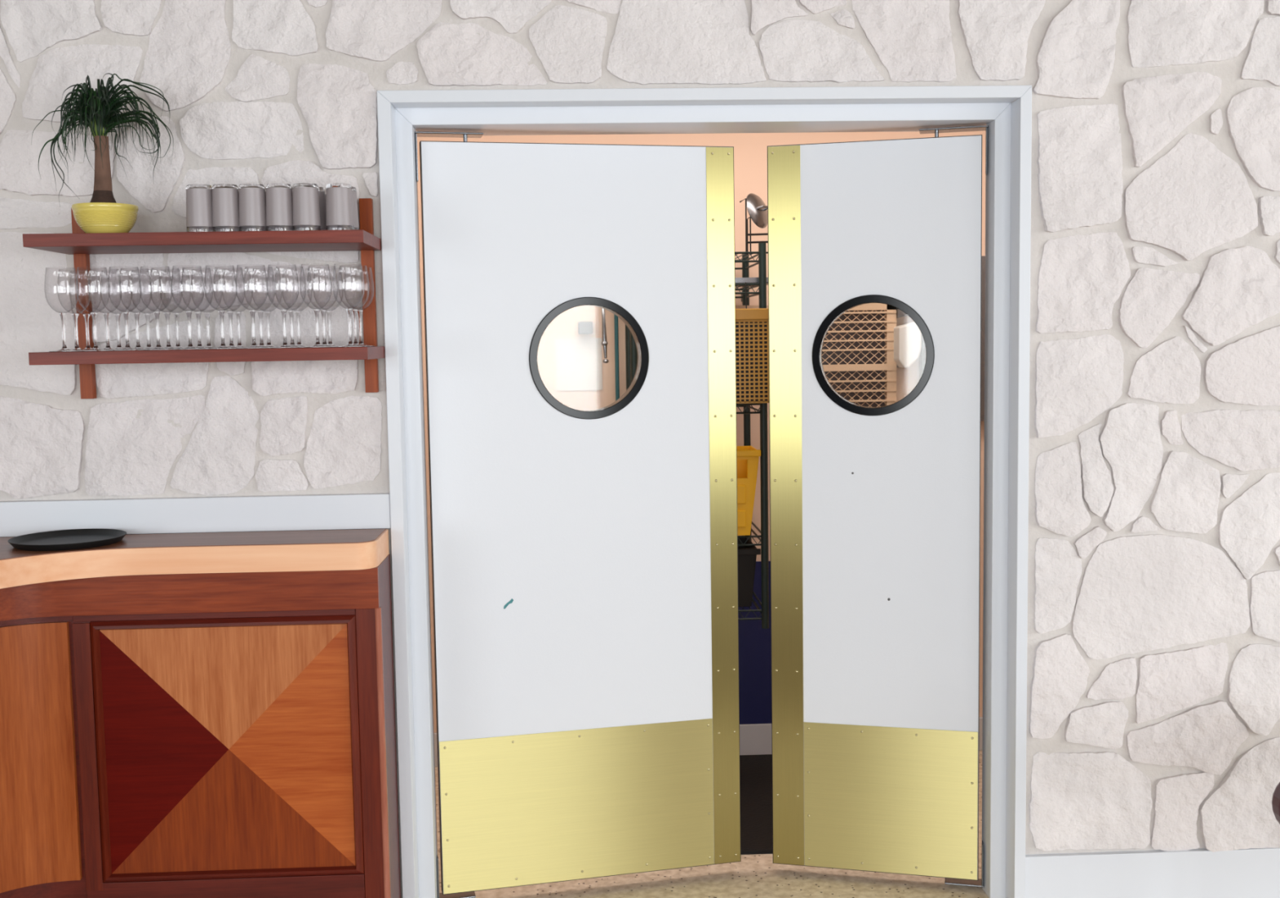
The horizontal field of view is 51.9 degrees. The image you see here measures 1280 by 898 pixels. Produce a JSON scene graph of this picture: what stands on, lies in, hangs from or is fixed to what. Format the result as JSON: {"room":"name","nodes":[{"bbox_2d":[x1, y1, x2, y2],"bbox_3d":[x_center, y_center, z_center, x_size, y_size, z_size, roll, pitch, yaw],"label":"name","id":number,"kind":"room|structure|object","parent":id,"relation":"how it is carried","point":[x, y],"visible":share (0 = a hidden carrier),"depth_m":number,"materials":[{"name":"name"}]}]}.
{"room":"restaurant dining room","nodes":[
{"label":"restaurant dining room","id":0,"kind":"room"},
{"bbox_2d":[0,0,1279,897],"bbox_3d":[1.541,-0.255,3.585,11.400,3.000,0.198,-1,5,-2],"label":"wall","id":1,"kind":"structure","parent":0,"point":[1153,629],"depth_m":3.42,"materials":[{"name":"white stone"}]},
{"bbox_2d":[0,493,391,537],"bbox_3d":[-1.698,0.181,3.391,2.095,0.091,0.026,-1,5,-2],"label":"trim","id":2,"kind":"structure","parent":1,"relation":"attached to","point":[369,510],"depth_m":3.40,"materials":[{"name":"white paint"}]},
{"bbox_2d":[22,198,384,399],"bbox_3d":[-1.048,-0.372,3.229,0.788,0.496,0.284,-1,5,-2],"label":"wall shelf","id":3,"kind":"object","parent":1,"relation":"attached to","point":[80,244],"visible":0.88,"depth_m":3.11,"materials":[{"name":"brown wood"}]},
{"bbox_2d":[44,266,79,351],"bbox_3d":[-1.368,-0.330,3.117,0.075,0.198,0.075,1,5,17],"label":"wine glass","id":4,"kind":"object","parent":3,"relation":"on","point":[64,348],"visible":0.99,"depth_m":3.12,"materials":[{"name":"white"}]},
{"bbox_2d":[57,268,90,351],"bbox_3d":[-1.371,-0.336,3.194,0.075,0.198,0.075,1,5,17],"label":"wine glass","id":5,"kind":"object","parent":3,"relation":"on","point":[75,316],"visible":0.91,"depth_m":3.19,"materials":[{"name":"white"}]},
{"bbox_2d":[69,270,102,350],"bbox_3d":[-1.377,-0.343,3.272,0.075,0.198,0.075,1,5,17],"label":"wine glass","id":6,"kind":"object","parent":3,"relation":"on","point":[86,316],"visible":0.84,"depth_m":3.27,"materials":[{"name":"white"}]},
{"bbox_2d":[75,268,111,351],"bbox_3d":[-1.295,-0.331,3.120,0.075,0.198,0.075,1,5,17],"label":"wine glass","id":7,"kind":"object","parent":3,"relation":"on","point":[94,314],"visible":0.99,"depth_m":3.12,"materials":[{"name":"white"}]},
{"bbox_2d":[71,202,138,233],"bbox_3d":[-1.289,-0.550,3.176,0.150,0.074,0.150,-1,5,-2],"label":"flower pot","id":8,"kind":"object","parent":3,"relation":"on","point":[91,217],"visible":0.88,"depth_m":3.12,"materials":[{"name":"yellow ceramic"}]},
{"bbox_2d":[31,72,173,206],"bbox_3d":[-1.286,-0.738,3.147,0.305,0.321,0.186,-3,5,-26],"label":"palm","id":9,"kind":"object","parent":8,"relation":"on","point":[98,111],"visible":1,"depth_m":3.15,"materials":[{"name":"green plant"}]},
{"bbox_2d":[88,269,121,350],"bbox_3d":[-1.297,-0.338,3.198,0.075,0.198,0.075,1,5,17],"label":"wine glass","id":10,"kind":"object","parent":3,"relation":"on","point":[106,315],"visible":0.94,"depth_m":3.20,"materials":[{"name":"white"}]},
{"bbox_2d":[100,271,132,349],"bbox_3d":[-1.301,-0.344,3.275,0.075,0.198,0.075,1,5,17],"label":"wine glass","id":11,"kind":"object","parent":3,"relation":"on","point":[117,316],"visible":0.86,"depth_m":3.28,"materials":[{"name":"white"}]},
{"bbox_2d":[107,266,142,351],"bbox_3d":[-1.221,-0.333,3.124,0.075,0.198,0.075,1,5,17],"label":"wine glass","id":12,"kind":"object","parent":3,"relation":"on","point":[126,314],"visible":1,"depth_m":3.12,"materials":[{"name":"white"}]},
{"bbox_2d":[119,267,151,350],"bbox_3d":[-1.225,-0.339,3.201,0.075,0.198,0.075,1,5,17],"label":"wine glass","id":13,"kind":"object","parent":3,"relation":"on","point":[136,315],"visible":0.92,"depth_m":3.20,"materials":[{"name":"white"}]},
{"bbox_2d":[130,269,162,349],"bbox_3d":[-1.228,-0.345,3.278,0.075,0.198,0.075,1,5,17],"label":"wine glass","id":14,"kind":"object","parent":3,"relation":"on","point":[147,315],"visible":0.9,"depth_m":3.28,"materials":[{"name":"white"}]},
{"bbox_2d":[139,266,173,350],"bbox_3d":[-1.148,-0.334,3.127,0.075,0.198,0.075,1,5,17],"label":"wine glass","id":15,"kind":"object","parent":3,"relation":"on","point":[157,313],"visible":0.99,"depth_m":3.13,"materials":[{"name":"white"}]},
{"bbox_2d":[150,267,182,349],"bbox_3d":[-1.152,-0.341,3.204,0.075,0.198,0.075,1,5,17],"label":"wine glass","id":16,"kind":"object","parent":3,"relation":"on","point":[166,314],"visible":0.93,"depth_m":3.20,"materials":[{"name":"white"}]},
{"bbox_2d":[160,270,191,348],"bbox_3d":[-1.156,-0.347,3.281,0.075,0.198,0.075,1,5,17],"label":"wine glass","id":17,"kind":"object","parent":3,"relation":"on","point":[176,315],"visible":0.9,"depth_m":3.28,"materials":[{"name":"white"}]},
{"bbox_2d":[171,265,205,350],"bbox_3d":[-1.074,-0.336,3.130,0.075,0.198,0.075,1,5,17],"label":"wine glass","id":18,"kind":"object","parent":3,"relation":"on","point":[188,313],"visible":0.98,"depth_m":3.13,"materials":[{"name":"white"}]},
{"bbox_2d":[181,266,212,349],"bbox_3d":[-1.077,-0.342,3.207,0.075,0.198,0.075,1,5,17],"label":"wine glass","id":19,"kind":"object","parent":3,"relation":"on","point":[197,313],"visible":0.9,"depth_m":3.21,"materials":[{"name":"white"}]},
{"bbox_2d":[186,183,215,231],"bbox_3d":[-1.039,-0.567,3.108,0.066,0.111,0.066,-1,5,-2],"label":"tumbler","id":20,"kind":"object","parent":3,"relation":"on","point":[198,196],"visible":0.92,"depth_m":3.08,"materials":[{"name":"silver glass"}]},
{"bbox_2d":[191,268,218,348],"bbox_3d":[-1.080,-0.348,3.284,0.075,0.198,0.075,1,5,17],"label":"wine glass","id":21,"kind":"object","parent":3,"relation":"on","point":[207,314],"visible":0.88,"depth_m":3.29,"materials":[{"name":"white"}]},
{"bbox_2d":[195,227,224,231],"bbox_3d":[-1.040,-0.573,3.178,0.066,0.111,0.066,-1,5,-2],"label":"tumbler","id":22,"kind":"object","parent":3,"relation":"on","point":[213,228],"visible":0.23,"depth_m":3.21,"materials":[{"name":"silver glass"}]},
{"bbox_2d":[204,264,236,349],"bbox_3d":[-0.997,-0.337,3.133,0.075,0.198,0.075,1,5,17],"label":"wine glass","id":23,"kind":"object","parent":3,"relation":"on","point":[223,346],"visible":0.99,"depth_m":3.13,"materials":[{"name":"white"}]},
{"bbox_2d":[212,183,241,231],"bbox_3d":[-0.979,-0.568,3.111,0.066,0.111,0.066,-1,5,-2],"label":"tumbler","id":24,"kind":"object","parent":3,"relation":"on","point":[225,197],"visible":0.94,"depth_m":3.08,"materials":[{"name":"silver glass"}]},
{"bbox_2d":[213,267,244,348],"bbox_3d":[-1.000,-0.344,3.211,0.075,0.198,0.075,1,5,17],"label":"wine glass","id":25,"kind":"object","parent":3,"relation":"on","point":[229,313],"visible":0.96,"depth_m":3.21,"materials":[{"name":"white"}]},
{"bbox_2d":[221,187,249,231],"bbox_3d":[-0.980,-0.574,3.181,0.066,0.111,0.066,-1,5,-2],"label":"tumbler","id":26,"kind":"object","parent":3,"relation":"on","point":[234,228],"visible":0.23,"depth_m":3.21,"materials":[{"name":"clear glass"}]},
{"bbox_2d":[230,269,253,347],"bbox_3d":[-1.005,-0.350,3.288,0.075,0.198,0.075,1,5,17],"label":"wine glass","id":27,"kind":"object","parent":3,"relation":"on","point":[237,313],"visible":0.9,"depth_m":3.29,"materials":[{"name":"white"}]},
{"bbox_2d":[235,264,269,348],"bbox_3d":[-0.924,-0.339,3.136,0.075,0.198,0.075,1,5,17],"label":"wine glass","id":28,"kind":"object","parent":3,"relation":"on","point":[252,312],"visible":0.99,"depth_m":3.14,"materials":[{"name":"white"}]},
{"bbox_2d":[238,183,266,227],"bbox_3d":[-0.917,-0.569,3.114,0.066,0.111,0.066,-1,5,-2],"label":"tumbler","id":29,"kind":"object","parent":3,"relation":"on","point":[252,202],"visible":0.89,"depth_m":3.09,"materials":[{"name":"silver glass"}]},
{"bbox_2d":[243,266,275,348],"bbox_3d":[-0.928,-0.345,3.214,0.075,0.198,0.075,1,5,17],"label":"wine glass","id":30,"kind":"object","parent":3,"relation":"on","point":[260,313],"visible":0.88,"depth_m":3.21,"materials":[{"name":"white"}]},
{"bbox_2d":[247,186,273,230],"bbox_3d":[-0.918,-0.575,3.183,0.066,0.111,0.066,-1,5,-2],"label":"tumbler","id":31,"kind":"object","parent":3,"relation":"on","point":[266,228],"visible":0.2,"depth_m":3.18,"materials":[{"name":"clear glass"}]},
{"bbox_2d":[251,267,282,346],"bbox_3d":[-0.931,-0.351,3.291,0.075,0.198,0.075,1,5,17],"label":"wine glass","id":32,"kind":"object","parent":3,"relation":"on","point":[267,313],"visible":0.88,"depth_m":3.29,"materials":[{"name":"white"}]},
{"bbox_2d":[266,182,293,227],"bbox_3d":[-0.854,-0.571,3.116,0.066,0.111,0.066,-1,5,-2],"label":"tumbler","id":33,"kind":"object","parent":3,"relation":"on","point":[278,195],"visible":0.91,"depth_m":3.09,"materials":[{"name":"silver metal"}]},
{"bbox_2d":[266,263,300,348],"bbox_3d":[-0.850,-0.340,3.140,0.075,0.198,0.075,1,5,17],"label":"wine glass","id":34,"kind":"object","parent":3,"relation":"on","point":[283,312],"visible":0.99,"depth_m":3.14,"materials":[{"name":"white"}]},
{"bbox_2d":[273,186,302,231],"bbox_3d":[-0.855,-0.576,3.186,0.066,0.111,0.066,-1,5,-2],"label":"tumbler","id":35,"kind":"object","parent":3,"relation":"on","point":[291,228],"visible":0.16,"depth_m":3.21,"materials":[{"name":"clear glass"}]},
{"bbox_2d":[274,266,306,347],"bbox_3d":[-0.853,-0.346,3.217,0.075,0.198,0.075,1,5,17],"label":"wine glass","id":36,"kind":"object","parent":3,"relation":"on","point":[291,312],"visible":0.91,"depth_m":3.22,"materials":[{"name":"white"}]},
{"bbox_2d":[281,267,312,346],"bbox_3d":[-0.857,-0.353,3.294,0.075,0.198,0.075,1,5,17],"label":"wine glass","id":37,"kind":"object","parent":3,"relation":"on","point":[297,313],"visible":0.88,"depth_m":3.29,"materials":[{"name":"white"}]},
{"bbox_2d":[292,182,320,226],"bbox_3d":[-0.791,-0.572,3.119,0.066,0.111,0.066,-1,5,-2],"label":"tumbler","id":38,"kind":"object","parent":3,"relation":"on","point":[305,197],"visible":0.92,"depth_m":3.09,"materials":[{"name":"silver metal"}]},
{"bbox_2d":[299,186,327,230],"bbox_3d":[-0.793,-0.578,3.189,0.066,0.111,0.066,-1,5,-2],"label":"tumbler","id":39,"kind":"object","parent":3,"relation":"on","point":[321,190],"visible":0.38,"depth_m":3.17,"materials":[{"name":"silver metal"}]},
{"bbox_2d":[299,263,332,347],"bbox_3d":[-0.773,-0.342,3.143,0.075,0.198,0.075,1,5,17],"label":"wine glass","id":40,"kind":"object","parent":3,"relation":"on","point":[317,344],"visible":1,"depth_m":3.14,"materials":[{"name":"white"}]},
{"bbox_2d":[306,265,337,346],"bbox_3d":[-0.775,-0.348,3.220,0.075,0.198,0.075,1,5,17],"label":"wine glass","id":41,"kind":"object","parent":3,"relation":"on","point":[323,312],"visible":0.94,"depth_m":3.22,"materials":[{"name":"white"}]},
{"bbox_2d":[309,189,336,230],"bbox_3d":[-0.788,-0.584,3.259,0.066,0.111,0.066,-1,5,-2],"label":"tumbler","id":42,"kind":"object","parent":3,"relation":"on","point":[328,228],"visible":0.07,"depth_m":3.24,"materials":[{"name":"silver metal"}]},
{"bbox_2d":[313,266,343,346],"bbox_3d":[-0.779,-0.354,3.297,0.075,0.198,0.075,1,5,17],"label":"wine glass","id":43,"kind":"object","parent":3,"relation":"on","point":[329,313],"visible":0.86,"depth_m":3.30,"materials":[{"name":"white"}]},
{"bbox_2d":[325,182,354,226],"bbox_3d":[-0.716,-0.574,3.134,0.066,0.111,0.066,-1,5,-2],"label":"tumbler","id":44,"kind":"object","parent":3,"relation":"on","point":[339,201],"visible":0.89,"depth_m":3.11,"materials":[{"name":"silver metal"}]},
{"bbox_2d":[331,186,359,229],"bbox_3d":[-0.717,-0.579,3.192,0.066,0.111,0.066,-1,5,-2],"label":"tumbler","id":45,"kind":"object","parent":3,"relation":"on","point":[353,188],"visible":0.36,"depth_m":3.18,"materials":[{"name":"silver glass"}]},
{"bbox_2d":[332,262,365,346],"bbox_3d":[-0.695,-0.343,3.146,0.075,0.198,0.075,1,5,17],"label":"wine glass","id":46,"kind":"object","parent":3,"relation":"on","point":[350,344],"visible":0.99,"depth_m":3.15,"materials":[{"name":"white"}]},
{"bbox_2d":[337,265,369,346],"bbox_3d":[-0.700,-0.349,3.224,0.075,0.198,0.075,1,5,17],"label":"wine glass","id":47,"kind":"object","parent":3,"relation":"on","point":[354,312],"visible":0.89,"depth_m":3.22,"materials":[{"name":"white"}]},
{"bbox_2d":[343,266,373,346],"bbox_3d":[-0.703,-0.356,3.301,0.075,0.198,0.075,1,5,17],"label":"wine glass","id":48,"kind":"object","parent":3,"relation":"on","point":[359,312],"visible":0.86,"depth_m":3.30,"materials":[{"name":"white"}]},
{"bbox_2d":[414,131,741,897],"bbox_3d":[-0.155,0.193,3.676,0.881,2.100,0.065,-2,5,-13],"label":"door","id":49,"kind":"structure","parent":1,"relation":"in","point":[584,563],"depth_m":3.65,"materials":[{"name":"white laminate"}]},
{"bbox_2d":[376,84,1031,897],"bbox_3d":[0.186,0.164,3.590,1.683,2.207,0.265,-1,5,-2],"label":"trim","id":50,"kind":"structure","parent":1,"relation":"attached to","point":[401,113],"depth_m":3.48,"materials":[{"name":"white paint"}]},
{"bbox_2d":[767,124,988,887],"bbox_3d":[0.668,0.182,3.715,0.599,2.114,0.065,0,5,14],"label":"door","id":51,"kind":"structure","parent":1,"relation":"in","point":[875,512],"depth_m":3.69,"materials":[{"name":"white laminate"}]},
{"bbox_2d":[1025,848,1279,897],"bbox_3d":[4.155,1.122,3.734,6.220,0.146,0.022,-1,5,-2],"label":"baseboard","id":52,"kind":"structure","parent":1,"relation":"attached to","point":[1202,873],"depth_m":3.60,"materials":[{"name":"white paint"}]},
{"bbox_2d":[417,124,986,733],"bbox_3d":[0.512,-0.097,4.299,4.800,2.600,1.290,-1,5,-2],"label":"wall","id":53,"kind":"structure","parent":0,"point":[750,149],"depth_m":4.79,"materials":[{"name":"beige paint"}]},
{"bbox_2d":[555,337,602,391],"bbox_3d":[-0.222,-0.308,4.793,0.168,0.189,0.004,-1,5,-2],"label":"paper notice","id":54,"kind":"object","parent":53,"relation":"attached to","point":[579,364],"visible":1,"depth_m":4.79,"materials":[{"name":"white paper"}]},
{"bbox_2d":[577,321,592,333],"bbox_3d":[-0.197,-0.438,4.755,0.054,0.046,0.059,-1,5,-2],"label":"soap dispenser","id":55,"kind":"object","parent":53,"relation":"attached to","point":[584,327],"visible":1,"depth_m":4.73,"materials":[{"name":"grey plastic"}]},
{"bbox_2d":[600,307,608,363],"bbox_3d":[-0.127,-0.410,4.655,0.026,0.210,0.271,-1,5,-2],"label":"faucet","id":56,"kind":"object","parent":53,"relation":"attached to","point":[604,343],"visible":0.9,"depth_m":4.53,"materials":[{"name":"silver metal"}]},
{"bbox_2d":[613,314,619,400],"bbox_3d":[-0.075,0.214,4.816,0.015,1.887,0.015,-1,5,-2],"label":"pipe","id":57,"kind":"object","parent":53,"relation":"attached to","point":[615,317],"visible":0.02,"depth_m":4.76,"materials":[{"name":"metal"}]},
{"bbox_2d":[625,243,768,628],"bbox_3d":[0.186,-0.052,4.578,0.449,1.274,0.512,-1,5,-2],"label":"wire shelving","id":58,"kind":"object","parent":53,"relation":"attached to","point":[631,353],"visible":0.17,"depth_m":4.36,"materials":[{"name":"black"}]},
{"bbox_2d":[737,445,760,535],"bbox_3d":[0.285,0.138,4.448,0.221,0.285,0.220,-1,5,-2],"label":"bin","id":59,"kind":"object","parent":58,"relation":"on","point":[748,456],"visible":0.44,"depth_m":4.35,"materials":[{"name":"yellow plastic"}]},
{"bbox_2d":[737,537,760,607],"bbox_3d":[0.218,0.424,4.520,0.360,0.200,0.280,-1,5,-2],"label":"tub","id":60,"kind":"object","parent":58,"relation":"on","point":[747,555],"visible":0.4,"depth_m":4.40,"materials":[{"name":"black plastic"}]},
{"bbox_2d":[734,277,768,286],"bbox_3d":[0.297,-0.564,4.457,0.270,0.020,0.260,-1,5,-2],"label":"sheet pan","id":61,"kind":"object","parent":58,"relation":"on","point":[738,280],"visible":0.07,"depth_m":4.33,"materials":[{"name":"silver metal"}]},
{"bbox_2d":[735,305,768,308],"bbox_3d":[0.359,-0.341,4.638,0.230,0.325,0.160,-1,5,-2],"label":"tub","id":62,"kind":"object","parent":58,"relation":"on","point":[736,306],"visible":0.04,"depth_m":4.55,"materials":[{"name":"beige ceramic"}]},
{"bbox_2d":[735,282,768,403],"bbox_3d":[0.312,-0.343,4.206,0.298,0.385,0.246,-1,5,-2],"label":"crate","id":63,"kind":"object","parent":58,"relation":"attached to","point":[752,338],"visible":0.22,"depth_m":4.10,"materials":[{"name":"orange plastic"}]},
{"bbox_2d":[739,198,768,255],"bbox_3d":[0.416,-0.743,4.416,0.181,0.181,0.146,-1,5,-2],"label":"rack","id":64,"kind":"object","parent":58,"relation":"on","point":[747,234],"visible":0.55,"depth_m":4.35,"materials":[{"name":"black metal"}]},
{"bbox_2d":[746,193,767,228],"bbox_3d":[0.401,-0.801,4.418,0.058,0.119,0.124,2,6,35],"label":"lid","id":65,"kind":"object","parent":64,"relation":"on","point":[757,209],"visible":0.95,"depth_m":4.39,"materials":[{"name":"silver metal"}]},
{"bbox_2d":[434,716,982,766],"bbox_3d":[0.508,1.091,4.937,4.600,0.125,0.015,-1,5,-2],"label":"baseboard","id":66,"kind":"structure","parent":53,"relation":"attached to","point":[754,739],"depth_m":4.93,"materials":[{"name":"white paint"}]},
{"bbox_2d":[738,560,771,724],"bbox_3d":[0.352,0.725,4.903,1.300,0.614,0.008,-1,5,-2],"label":"trim","id":67,"kind":"structure","parent":53,"relation":"attached to","point":[754,642],"depth_m":4.91,"materials":[{"name":"blue paint"}]},
{"bbox_2d":[822,302,896,407],"bbox_3d":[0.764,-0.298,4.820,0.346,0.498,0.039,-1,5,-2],"label":"wine rack","id":68,"kind":"object","parent":53,"relation":"attached to","point":[858,362],"visible":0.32,"depth_m":4.82,"materials":[{"name":"beige wood"}]},
{"bbox_2d":[893,321,920,368],"bbox_3d":[0.968,-0.379,4.783,0.081,0.167,0.119,-1,5,-2],"label":"dispenser","id":69,"kind":"object","parent":53,"relation":"attached to","point":[907,336],"visible":0.91,"depth_m":4.72,"materials":[{"name":"white plastic"}]},
{"bbox_2d":[896,255,985,421],"bbox_3d":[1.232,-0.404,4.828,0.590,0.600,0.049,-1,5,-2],"label":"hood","id":70,"kind":"object","parent":53,"relation":"attached to","point":[900,313],"visible":0.15,"depth_m":4.80,"materials":[{"name":"silver metal"}]},
{"bbox_2d":[435,750,988,897],"bbox_3d":[0.996,1.530,0.824,13.000,0.080,8.800,-1,5,-2],"label":"floor","id":71,"kind":"structure","parent":0,"point":[756,876],"depth_m":3.79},
{"bbox_2d":[0,554,400,897],"bbox_3d":[-1.651,0.868,2.644,2.096,1.022,1.570,-1,5,-2],"label":"bar cabinet","id":72,"kind":"object","parent":71,"relation":"on","point":[233,735],"visible":0.91,"depth_m":3.24,"materials":[{"name":"brown wood"}]},
{"bbox_2d":[0,528,389,588],"bbox_3d":[-1.663,0.326,2.600,2.090,0.066,1.573,-1,5,-2],"label":"countertop","id":73,"kind":"structure","parent":72,"relation":"on","point":[135,554],"depth_m":3.18,"materials":[{"name":"laminate"}]},
{"bbox_2d":[7,528,126,551],"bbox_3d":[-1.415,0.225,3.255,0.270,0.017,0.270,-1,5,-2],"label":"serving tray","id":74,"kind":"object","parent":73,"relation":"on","point":[73,539],"visible":1,"depth_m":3.28,"materials":[{"name":"black plastic"}]},
{"bbox_2d":[739,754,773,854],"bbox_3d":[0.355,1.190,4.464,1.250,0.012,0.920,-1,5,-2],"label":"floor mat","id":75,"kind":"object","parent":71,"relation":"on","point":[756,771],"visible":0.06,"depth_m":4.41,"materials":[{"name":"black rubber"}]},
{"bbox_2d":[1271,782,1279,823],"bbox_3d":[1.585,0.996,2.670,0.400,0.658,0.450,-1,5,-2],"label":"dining chair","id":76,"kind":"object","parent":71,"relation":"on","point":[1276,795],"visible":1,"depth_m":2.84,"materials":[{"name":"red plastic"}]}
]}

